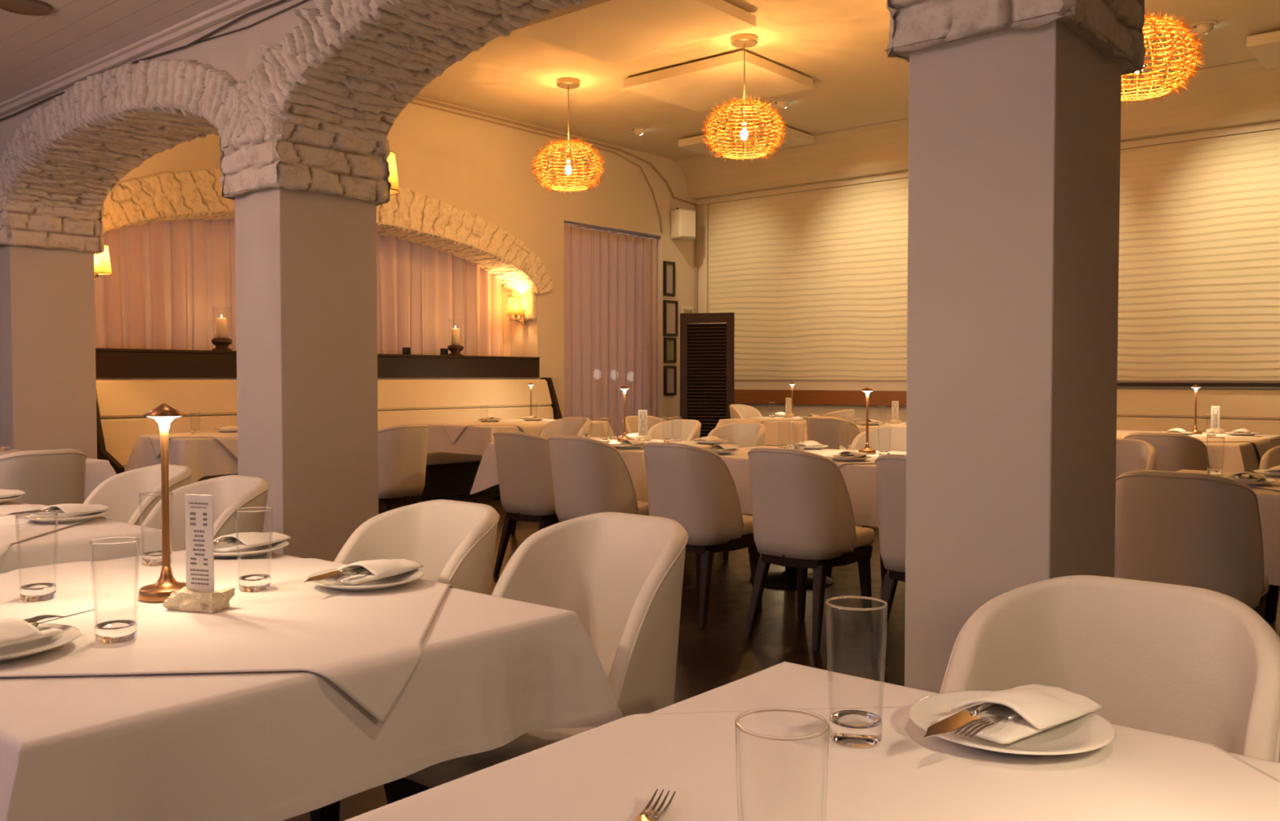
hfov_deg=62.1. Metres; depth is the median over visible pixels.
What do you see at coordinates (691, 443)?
cloth
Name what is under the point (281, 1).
cable
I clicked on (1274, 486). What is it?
cloth
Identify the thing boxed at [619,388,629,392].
diffuser
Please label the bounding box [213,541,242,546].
fork
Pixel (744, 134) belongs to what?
lampshade
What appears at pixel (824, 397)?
trim
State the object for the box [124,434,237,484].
tablecloth
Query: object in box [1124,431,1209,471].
dining chair
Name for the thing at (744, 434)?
dining chair
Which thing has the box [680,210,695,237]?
grille
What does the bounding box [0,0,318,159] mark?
wall
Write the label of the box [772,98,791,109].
ceiling spotlight
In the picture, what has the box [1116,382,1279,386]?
rail
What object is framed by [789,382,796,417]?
table lamp
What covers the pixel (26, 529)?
cloth
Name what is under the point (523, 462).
dining chair
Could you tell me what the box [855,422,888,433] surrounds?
tablecloth
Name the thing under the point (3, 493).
folded napkin
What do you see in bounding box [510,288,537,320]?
stone block
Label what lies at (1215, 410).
menu stand
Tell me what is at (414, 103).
cable
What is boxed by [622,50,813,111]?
acoustic panel
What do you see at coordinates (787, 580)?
dining table
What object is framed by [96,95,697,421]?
wall
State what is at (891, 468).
dining chair
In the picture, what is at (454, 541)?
dining chair
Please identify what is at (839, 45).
ceiling
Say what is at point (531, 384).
table lamp
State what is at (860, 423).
dinner plate
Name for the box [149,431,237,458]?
cloth
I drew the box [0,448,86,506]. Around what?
dining chair
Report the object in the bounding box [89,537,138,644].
drinking glass
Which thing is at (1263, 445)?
cloth
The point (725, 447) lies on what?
folded napkin
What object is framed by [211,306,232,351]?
candle holder
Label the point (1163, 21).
pendant lamp
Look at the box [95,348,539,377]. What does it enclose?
wall ledge
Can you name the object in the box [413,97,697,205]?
cable
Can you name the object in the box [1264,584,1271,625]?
dining table
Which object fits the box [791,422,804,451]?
drinking glass
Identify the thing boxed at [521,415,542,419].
folded napkin
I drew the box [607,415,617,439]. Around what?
drinking glass
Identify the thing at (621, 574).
dining chair
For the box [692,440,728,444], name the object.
dinner plate
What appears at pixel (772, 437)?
tablecloth
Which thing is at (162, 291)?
curtain
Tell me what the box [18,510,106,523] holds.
dinner plate
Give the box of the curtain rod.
[564,222,660,239]
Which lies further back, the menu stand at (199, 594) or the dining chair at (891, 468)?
the dining chair at (891, 468)
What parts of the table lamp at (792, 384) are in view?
stem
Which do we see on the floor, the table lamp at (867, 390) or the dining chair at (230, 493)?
the dining chair at (230, 493)
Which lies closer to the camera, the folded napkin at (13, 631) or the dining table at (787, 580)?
the folded napkin at (13, 631)
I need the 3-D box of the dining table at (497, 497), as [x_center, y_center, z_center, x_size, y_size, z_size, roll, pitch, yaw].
[-1.209,0.495,10.499,0.976,0.742,1.556,2,2,40]
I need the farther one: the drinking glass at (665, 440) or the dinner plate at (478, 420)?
the dinner plate at (478, 420)
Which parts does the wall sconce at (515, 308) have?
shade trim, lamp shade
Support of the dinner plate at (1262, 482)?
on the cloth at (1274, 486)
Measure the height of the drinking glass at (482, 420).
0.166 m
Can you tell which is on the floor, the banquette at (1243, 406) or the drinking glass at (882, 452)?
the banquette at (1243, 406)
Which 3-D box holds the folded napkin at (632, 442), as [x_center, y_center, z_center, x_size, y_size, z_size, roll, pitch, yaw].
[-0.064,0.198,6.629,0.114,0.032,0.203,2,2,40]
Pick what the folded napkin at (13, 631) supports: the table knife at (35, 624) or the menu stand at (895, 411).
the table knife at (35, 624)
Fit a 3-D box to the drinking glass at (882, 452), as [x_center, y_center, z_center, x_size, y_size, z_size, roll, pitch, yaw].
[1.359,0.170,5.909,0.073,0.166,0.073,0,2,-10]
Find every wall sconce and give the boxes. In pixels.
[93,244,111,282]
[386,151,399,195]
[506,296,524,324]
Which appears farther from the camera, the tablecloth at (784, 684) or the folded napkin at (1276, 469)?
the folded napkin at (1276, 469)
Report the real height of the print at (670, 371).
0.330 m
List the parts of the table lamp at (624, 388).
stem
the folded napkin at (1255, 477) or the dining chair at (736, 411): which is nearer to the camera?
the folded napkin at (1255, 477)
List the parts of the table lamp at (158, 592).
lamp shade, stem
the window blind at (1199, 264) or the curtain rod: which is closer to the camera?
the window blind at (1199, 264)
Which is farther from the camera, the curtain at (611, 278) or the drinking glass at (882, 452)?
the curtain at (611, 278)
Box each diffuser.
[146,416,180,430]
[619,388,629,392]
[862,391,871,395]
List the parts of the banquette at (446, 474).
panel, seat, panel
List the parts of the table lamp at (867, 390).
stem, lamp shade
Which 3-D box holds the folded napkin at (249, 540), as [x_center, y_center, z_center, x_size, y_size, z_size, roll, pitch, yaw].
[-0.988,0.320,2.655,0.114,0.032,0.203,1,2,28]
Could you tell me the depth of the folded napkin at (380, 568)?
2.23 m
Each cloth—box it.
[0,504,106,558]
[0,558,453,724]
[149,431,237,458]
[343,706,1279,820]
[442,420,553,444]
[594,439,710,448]
[747,417,806,422]
[803,449,906,467]
[876,422,906,426]
[1116,432,1271,459]
[1248,476,1279,491]
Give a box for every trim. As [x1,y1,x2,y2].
[0,0,272,115]
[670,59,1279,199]
[695,120,1279,423]
[717,389,906,406]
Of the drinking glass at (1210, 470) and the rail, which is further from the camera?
the rail
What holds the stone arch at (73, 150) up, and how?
attached to the wall at (236, 53)
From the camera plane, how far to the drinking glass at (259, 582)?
2.16 m
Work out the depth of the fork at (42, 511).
3.17 m
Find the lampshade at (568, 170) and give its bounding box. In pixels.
[529,134,605,195]
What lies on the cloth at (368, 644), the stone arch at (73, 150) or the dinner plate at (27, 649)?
the dinner plate at (27, 649)
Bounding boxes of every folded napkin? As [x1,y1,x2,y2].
[0,488,26,497]
[0,617,62,648]
[28,503,111,518]
[213,426,237,430]
[213,532,291,551]
[323,559,423,584]
[478,417,499,420]
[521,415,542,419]
[613,440,646,445]
[618,432,638,438]
[693,435,722,441]
[707,444,738,450]
[770,412,785,415]
[791,440,822,447]
[833,450,867,457]
[860,419,879,422]
[937,684,1102,744]
[1165,427,1186,433]
[1227,471,1265,481]
[1231,428,1251,433]
[1264,465,1279,473]
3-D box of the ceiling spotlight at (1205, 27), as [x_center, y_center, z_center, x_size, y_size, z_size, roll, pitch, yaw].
[4.693,-3.200,8.841,0.210,0.137,0.210,2,2,40]
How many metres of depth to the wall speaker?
14.22 m
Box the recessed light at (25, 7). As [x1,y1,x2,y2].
[0,0,53,16]
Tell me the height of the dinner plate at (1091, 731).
0.020 m
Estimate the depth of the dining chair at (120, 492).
3.79 m
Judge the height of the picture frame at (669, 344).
0.340 m
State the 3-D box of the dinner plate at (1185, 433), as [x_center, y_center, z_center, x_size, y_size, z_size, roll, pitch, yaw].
[4.107,0.175,8.130,0.238,0.020,0.238,2,2,40]
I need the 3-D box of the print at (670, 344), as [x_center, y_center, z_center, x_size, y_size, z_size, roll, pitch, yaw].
[0.402,-0.814,14.352,0.016,0.270,0.170,2,2,40]
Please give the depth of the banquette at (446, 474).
10.54 m
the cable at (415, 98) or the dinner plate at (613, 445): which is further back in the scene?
the cable at (415, 98)
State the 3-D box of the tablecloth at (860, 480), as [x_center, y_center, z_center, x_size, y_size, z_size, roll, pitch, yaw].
[1.284,0.460,5.866,2.290,0.399,1.203,2,2,40]
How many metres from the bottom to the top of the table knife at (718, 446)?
0.013 m
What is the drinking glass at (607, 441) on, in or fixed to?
on the cloth at (691, 443)
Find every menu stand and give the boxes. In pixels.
[162,492,235,613]
[634,409,651,441]
[782,397,793,417]
[888,400,901,423]
[1206,405,1223,434]
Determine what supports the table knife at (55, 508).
on the folded napkin at (68, 509)
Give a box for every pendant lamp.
[529,77,605,195]
[701,33,787,163]
[1120,8,1207,107]
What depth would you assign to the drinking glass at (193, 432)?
8.24 m
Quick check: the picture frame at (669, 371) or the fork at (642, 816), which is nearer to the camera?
the fork at (642, 816)
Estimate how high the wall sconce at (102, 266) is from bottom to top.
0.318 m
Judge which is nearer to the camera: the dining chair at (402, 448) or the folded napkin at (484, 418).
the dining chair at (402, 448)
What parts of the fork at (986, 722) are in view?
handle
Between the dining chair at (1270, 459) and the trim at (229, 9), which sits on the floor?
the dining chair at (1270, 459)
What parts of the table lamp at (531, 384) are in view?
stem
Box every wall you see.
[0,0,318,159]
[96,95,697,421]
[697,128,1279,423]
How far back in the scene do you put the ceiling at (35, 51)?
5.72 m
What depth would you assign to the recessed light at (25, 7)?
5.32 m
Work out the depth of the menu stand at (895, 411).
10.08 m
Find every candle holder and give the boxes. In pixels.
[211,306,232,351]
[447,319,463,355]
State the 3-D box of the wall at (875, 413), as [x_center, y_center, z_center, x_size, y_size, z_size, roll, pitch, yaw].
[5.651,-1.209,10.805,12.600,4.130,0.120,2,2,40]
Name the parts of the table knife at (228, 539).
handle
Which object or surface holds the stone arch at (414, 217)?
attached to the wall at (481, 168)
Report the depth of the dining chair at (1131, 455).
5.30 m
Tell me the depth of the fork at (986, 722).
1.23 m
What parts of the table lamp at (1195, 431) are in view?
stem, lamp shade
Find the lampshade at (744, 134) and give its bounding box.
[701,93,787,163]
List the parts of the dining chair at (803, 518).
leg, backrest, leg, seat frame, leg, seat, leg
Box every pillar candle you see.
[216,314,226,337]
[451,326,459,345]
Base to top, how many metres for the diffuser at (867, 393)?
0.027 m
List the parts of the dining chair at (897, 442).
leg, backrest, leg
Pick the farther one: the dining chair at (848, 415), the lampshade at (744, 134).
the dining chair at (848, 415)
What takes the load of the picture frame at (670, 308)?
attached to the wall at (481, 168)
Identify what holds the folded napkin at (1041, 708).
on the dinner plate at (1091, 731)
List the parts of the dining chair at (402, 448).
leg, leg, seat frame, leg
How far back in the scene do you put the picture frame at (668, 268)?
14.29 m
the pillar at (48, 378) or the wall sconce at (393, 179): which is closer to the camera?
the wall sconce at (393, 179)
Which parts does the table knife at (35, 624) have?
handle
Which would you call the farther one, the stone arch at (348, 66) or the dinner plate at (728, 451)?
the dinner plate at (728, 451)
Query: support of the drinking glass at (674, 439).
on the cloth at (691, 443)
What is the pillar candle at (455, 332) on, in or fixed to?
on the candle holder at (455, 348)
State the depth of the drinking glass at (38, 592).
2.07 m
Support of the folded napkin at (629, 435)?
on the dinner plate
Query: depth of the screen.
13.00 m
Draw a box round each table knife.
[5,506,61,515]
[30,608,95,626]
[180,537,238,549]
[303,565,365,582]
[609,440,628,444]
[703,445,720,448]
[832,452,848,455]
[923,702,1002,738]
[1235,473,1241,479]
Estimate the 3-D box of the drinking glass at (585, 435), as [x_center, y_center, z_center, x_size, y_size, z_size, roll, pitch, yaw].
[-0.381,0.113,7.752,0.073,0.166,0.073,-1,2,-24]
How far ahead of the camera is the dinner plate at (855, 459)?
5.53 m
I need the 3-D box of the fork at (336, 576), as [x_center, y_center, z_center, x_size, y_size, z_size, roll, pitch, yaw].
[-0.578,0.335,2.204,0.023,0.011,0.190,1,0,27]
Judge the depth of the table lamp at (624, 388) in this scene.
7.23 m
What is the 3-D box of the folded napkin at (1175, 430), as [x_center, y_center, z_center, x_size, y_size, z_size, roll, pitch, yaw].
[4.096,0.152,8.116,0.114,0.032,0.203,2,2,40]
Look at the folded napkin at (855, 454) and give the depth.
5.59 m
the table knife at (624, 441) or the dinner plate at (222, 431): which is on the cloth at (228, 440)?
the dinner plate at (222, 431)
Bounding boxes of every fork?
[22,614,66,622]
[26,510,63,515]
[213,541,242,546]
[324,570,371,582]
[634,788,675,820]
[954,712,1021,738]
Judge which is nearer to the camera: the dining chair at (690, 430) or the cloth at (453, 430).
the dining chair at (690, 430)
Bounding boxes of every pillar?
[0,195,104,459]
[218,115,391,561]
[883,0,1146,693]
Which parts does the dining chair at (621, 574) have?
seat frame, seat, backrest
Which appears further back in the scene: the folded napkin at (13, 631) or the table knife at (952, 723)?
the folded napkin at (13, 631)
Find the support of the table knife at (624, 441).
on the folded napkin at (632, 442)
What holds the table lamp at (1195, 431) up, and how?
on the cloth at (1263, 445)
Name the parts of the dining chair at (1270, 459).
backrest, leg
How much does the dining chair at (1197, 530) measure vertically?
0.880 m
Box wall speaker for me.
[671,208,695,239]
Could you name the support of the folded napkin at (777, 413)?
on the dinner plate
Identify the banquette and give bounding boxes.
[96,377,562,498]
[1116,386,1279,435]
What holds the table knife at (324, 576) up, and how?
on the folded napkin at (380, 568)
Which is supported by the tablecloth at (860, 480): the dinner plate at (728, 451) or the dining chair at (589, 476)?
the dinner plate at (728, 451)
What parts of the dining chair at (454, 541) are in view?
leg, leg, backrest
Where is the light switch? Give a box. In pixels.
[681,305,693,324]
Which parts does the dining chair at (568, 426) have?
leg, backrest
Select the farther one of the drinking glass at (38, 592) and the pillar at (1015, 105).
the pillar at (1015, 105)
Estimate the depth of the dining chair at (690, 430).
7.88 m
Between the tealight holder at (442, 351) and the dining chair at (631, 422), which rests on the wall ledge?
the tealight holder at (442, 351)
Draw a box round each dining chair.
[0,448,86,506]
[83,464,193,525]
[142,475,270,551]
[310,499,499,820]
[377,423,429,514]
[389,511,688,801]
[493,431,558,576]
[511,417,591,534]
[547,435,648,522]
[622,415,666,434]
[642,441,762,629]
[647,419,701,441]
[706,422,766,561]
[728,404,778,446]
[744,447,874,651]
[806,416,860,449]
[823,408,855,422]
[826,426,906,582]
[870,453,906,662]
[939,575,1279,762]
[1115,439,1158,479]
[1115,470,1269,620]
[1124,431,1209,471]
[1258,445,1279,622]
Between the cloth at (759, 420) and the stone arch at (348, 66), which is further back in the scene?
the cloth at (759, 420)
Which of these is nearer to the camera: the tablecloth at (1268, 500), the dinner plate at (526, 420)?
the tablecloth at (1268, 500)
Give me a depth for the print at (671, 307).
14.35 m
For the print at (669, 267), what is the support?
attached to the picture frame at (668, 268)
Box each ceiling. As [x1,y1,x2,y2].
[0,0,229,102]
[417,0,1279,159]
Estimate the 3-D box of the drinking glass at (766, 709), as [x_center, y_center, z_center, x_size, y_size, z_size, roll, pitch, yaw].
[0.111,0.327,0.834,0.073,0.166,0.073,2,2,40]
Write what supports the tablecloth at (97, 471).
on the dining table
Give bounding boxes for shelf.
[95,348,539,359]
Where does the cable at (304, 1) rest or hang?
attached to the wall at (236, 53)
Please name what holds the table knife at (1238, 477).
on the folded napkin at (1255, 477)
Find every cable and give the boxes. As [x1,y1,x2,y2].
[0,0,288,120]
[192,0,308,44]
[410,102,662,233]
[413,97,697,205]
[694,205,697,406]
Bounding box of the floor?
[281,490,1279,820]
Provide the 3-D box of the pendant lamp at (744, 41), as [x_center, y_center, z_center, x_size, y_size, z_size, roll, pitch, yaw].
[0.908,-2.694,9.219,0.776,1.064,0.834,2,2,40]
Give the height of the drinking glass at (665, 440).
0.166 m
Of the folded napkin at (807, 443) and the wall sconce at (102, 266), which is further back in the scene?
the wall sconce at (102, 266)
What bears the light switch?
attached to the wall at (481, 168)
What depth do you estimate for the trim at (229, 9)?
5.92 m
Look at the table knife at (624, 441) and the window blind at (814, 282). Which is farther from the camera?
the window blind at (814, 282)
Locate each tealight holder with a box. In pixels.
[402,347,410,354]
[440,348,448,355]
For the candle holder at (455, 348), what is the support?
on the wall ledge
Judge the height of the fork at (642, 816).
0.011 m
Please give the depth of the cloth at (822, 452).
6.07 m
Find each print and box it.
[666,264,672,293]
[666,302,675,333]
[666,340,674,360]
[666,368,674,392]
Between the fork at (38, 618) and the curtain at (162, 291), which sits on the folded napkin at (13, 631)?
the fork at (38, 618)
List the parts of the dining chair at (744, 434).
leg, backrest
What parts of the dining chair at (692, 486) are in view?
backrest, leg, leg, seat frame, seat, leg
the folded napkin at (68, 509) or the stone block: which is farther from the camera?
the stone block
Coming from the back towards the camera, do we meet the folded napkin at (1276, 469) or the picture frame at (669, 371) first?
the picture frame at (669, 371)
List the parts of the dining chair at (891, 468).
leg, backrest, seat frame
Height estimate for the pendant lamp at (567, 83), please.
1.111 m
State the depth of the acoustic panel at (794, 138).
12.80 m
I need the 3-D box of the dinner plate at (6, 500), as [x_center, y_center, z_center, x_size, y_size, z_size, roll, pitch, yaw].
[-2.282,0.312,3.691,0.238,0.020,0.238,2,2,40]
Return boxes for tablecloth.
[0,449,116,501]
[0,500,173,573]
[0,550,622,820]
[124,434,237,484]
[424,419,613,456]
[469,437,738,502]
[649,661,1279,781]
[715,416,863,446]
[718,445,878,527]
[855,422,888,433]
[1114,469,1279,586]
[1116,430,1279,473]
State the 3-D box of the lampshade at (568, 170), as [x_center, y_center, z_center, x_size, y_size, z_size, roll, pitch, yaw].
[-0.699,-2.452,10.569,0.797,0.591,0.824,2,2,40]
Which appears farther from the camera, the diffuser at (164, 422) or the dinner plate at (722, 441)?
the dinner plate at (722, 441)
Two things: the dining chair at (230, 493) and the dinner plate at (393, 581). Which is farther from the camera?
the dining chair at (230, 493)
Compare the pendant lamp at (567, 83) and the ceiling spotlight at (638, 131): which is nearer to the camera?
the pendant lamp at (567, 83)
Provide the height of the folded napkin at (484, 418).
0.032 m
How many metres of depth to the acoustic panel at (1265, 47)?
9.10 m
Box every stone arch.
[0,59,249,218]
[102,168,553,296]
[223,0,588,142]
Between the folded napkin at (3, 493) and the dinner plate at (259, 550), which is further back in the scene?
the folded napkin at (3, 493)
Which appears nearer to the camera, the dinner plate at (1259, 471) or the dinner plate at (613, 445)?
the dinner plate at (1259, 471)
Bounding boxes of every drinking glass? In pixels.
[0,422,11,450]
[15,512,57,601]
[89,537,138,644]
[138,491,173,566]
[190,412,199,434]
[235,506,272,592]
[480,404,488,422]
[582,414,592,437]
[599,417,610,443]
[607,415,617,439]
[662,417,673,443]
[671,417,681,441]
[734,707,829,820]
[777,422,790,448]
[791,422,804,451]
[825,595,887,747]
[838,422,850,449]
[877,426,891,456]
[1206,413,1217,436]
[1206,436,1224,474]
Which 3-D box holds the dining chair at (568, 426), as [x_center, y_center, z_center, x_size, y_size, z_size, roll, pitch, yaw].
[-0.660,0.499,8.147,0.442,0.880,0.593,2,2,40]
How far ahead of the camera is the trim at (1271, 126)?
13.08 m
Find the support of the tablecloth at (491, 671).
on the dining table
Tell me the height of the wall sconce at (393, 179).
0.318 m
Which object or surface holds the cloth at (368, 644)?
on the tablecloth at (491, 671)
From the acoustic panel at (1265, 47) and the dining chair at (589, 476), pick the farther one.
the acoustic panel at (1265, 47)
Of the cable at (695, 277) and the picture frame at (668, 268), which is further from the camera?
the cable at (695, 277)
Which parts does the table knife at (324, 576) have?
blade, handle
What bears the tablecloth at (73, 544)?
on the dining table
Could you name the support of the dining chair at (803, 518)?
on the floor
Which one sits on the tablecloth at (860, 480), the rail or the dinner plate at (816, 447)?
the dinner plate at (816, 447)
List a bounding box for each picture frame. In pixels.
[662,261,675,296]
[662,300,678,336]
[663,337,676,363]
[663,365,676,395]
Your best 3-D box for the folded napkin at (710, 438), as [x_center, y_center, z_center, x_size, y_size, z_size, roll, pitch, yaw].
[0.454,0.185,7.022,0.114,0.032,0.203,2,2,40]
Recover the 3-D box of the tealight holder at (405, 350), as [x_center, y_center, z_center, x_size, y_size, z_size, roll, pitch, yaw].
[-2.439,-0.621,11.102,0.060,0.075,0.060,2,2,40]
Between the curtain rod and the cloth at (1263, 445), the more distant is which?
the curtain rod
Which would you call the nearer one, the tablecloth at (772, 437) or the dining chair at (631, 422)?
the dining chair at (631, 422)
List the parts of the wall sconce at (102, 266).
arm, shade trim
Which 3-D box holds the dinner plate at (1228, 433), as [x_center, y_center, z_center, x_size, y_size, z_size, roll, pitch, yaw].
[4.561,0.177,8.047,0.238,0.020,0.238,2,2,40]
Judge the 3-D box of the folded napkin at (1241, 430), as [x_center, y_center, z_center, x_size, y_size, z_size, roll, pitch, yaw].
[4.550,0.154,8.033,0.114,0.032,0.203,2,2,40]
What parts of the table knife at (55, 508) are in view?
blade, handle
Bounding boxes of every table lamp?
[137,403,186,602]
[527,382,534,416]
[617,385,631,441]
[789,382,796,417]
[857,386,875,454]
[1188,384,1202,434]
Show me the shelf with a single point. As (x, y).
(106, 352)
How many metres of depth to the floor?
5.00 m
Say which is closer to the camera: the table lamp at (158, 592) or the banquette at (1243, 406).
the table lamp at (158, 592)
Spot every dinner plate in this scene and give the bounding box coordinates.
[0,495,22,503]
[0,622,80,662]
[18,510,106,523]
[213,540,288,557]
[217,430,237,432]
[306,568,423,591]
[478,419,502,422]
[521,418,544,421]
[609,443,644,448]
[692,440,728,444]
[712,448,740,453]
[790,444,828,449]
[826,455,871,461]
[855,422,880,425]
[908,690,1115,755]
[1160,431,1193,435]
[1222,476,1278,485]
[1224,431,1260,435]
[1253,469,1279,477]
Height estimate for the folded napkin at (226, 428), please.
0.032 m
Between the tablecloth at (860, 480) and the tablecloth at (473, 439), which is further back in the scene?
the tablecloth at (473, 439)
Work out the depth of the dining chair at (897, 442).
6.69 m
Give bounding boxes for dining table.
[493,495,500,500]
[750,566,832,589]
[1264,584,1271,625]
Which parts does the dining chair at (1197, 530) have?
seat, seat frame, leg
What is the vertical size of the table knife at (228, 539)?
0.013 m
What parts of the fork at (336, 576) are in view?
handle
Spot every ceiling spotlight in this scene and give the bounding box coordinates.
[628,126,646,136]
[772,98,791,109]
[1190,20,1218,35]
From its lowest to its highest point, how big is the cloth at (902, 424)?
0.159 m
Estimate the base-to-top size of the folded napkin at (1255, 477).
0.032 m
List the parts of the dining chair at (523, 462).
leg, backrest, seat frame, leg, leg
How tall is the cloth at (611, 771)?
0.500 m
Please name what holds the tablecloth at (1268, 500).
on the dining table at (1268, 606)
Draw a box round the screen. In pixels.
[680,312,734,438]
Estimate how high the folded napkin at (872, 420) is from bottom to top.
0.032 m
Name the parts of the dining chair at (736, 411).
backrest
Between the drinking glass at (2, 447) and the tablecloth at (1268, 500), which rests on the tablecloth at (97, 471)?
the drinking glass at (2, 447)
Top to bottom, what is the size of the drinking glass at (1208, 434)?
0.166 m
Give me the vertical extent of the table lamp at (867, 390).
0.385 m
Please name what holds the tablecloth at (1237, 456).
on the dining table
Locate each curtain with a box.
[94,218,511,356]
[564,225,657,438]
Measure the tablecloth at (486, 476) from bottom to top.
0.349 m
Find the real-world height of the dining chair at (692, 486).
0.880 m
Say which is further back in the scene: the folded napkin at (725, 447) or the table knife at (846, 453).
the folded napkin at (725, 447)
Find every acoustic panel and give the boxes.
[511,0,755,64]
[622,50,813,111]
[678,122,813,158]
[1246,31,1279,69]
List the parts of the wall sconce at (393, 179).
shade trim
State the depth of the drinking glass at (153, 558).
2.46 m
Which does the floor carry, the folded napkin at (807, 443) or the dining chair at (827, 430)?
the dining chair at (827, 430)
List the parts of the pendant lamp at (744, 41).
cord, bulb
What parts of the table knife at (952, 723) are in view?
blade, handle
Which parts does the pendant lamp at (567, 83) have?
bulb, cord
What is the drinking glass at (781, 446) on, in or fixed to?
on the tablecloth at (860, 480)
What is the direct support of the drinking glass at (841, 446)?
on the tablecloth at (860, 480)
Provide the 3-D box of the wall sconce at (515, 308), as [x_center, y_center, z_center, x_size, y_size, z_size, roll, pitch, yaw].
[-1.455,-1.175,12.478,0.221,0.318,0.222,2,2,40]
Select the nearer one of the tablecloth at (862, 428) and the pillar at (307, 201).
the pillar at (307, 201)
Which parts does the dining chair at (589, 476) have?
seat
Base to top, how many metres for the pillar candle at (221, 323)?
0.220 m
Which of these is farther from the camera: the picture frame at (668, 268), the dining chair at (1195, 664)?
the picture frame at (668, 268)
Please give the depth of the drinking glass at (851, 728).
1.26 m

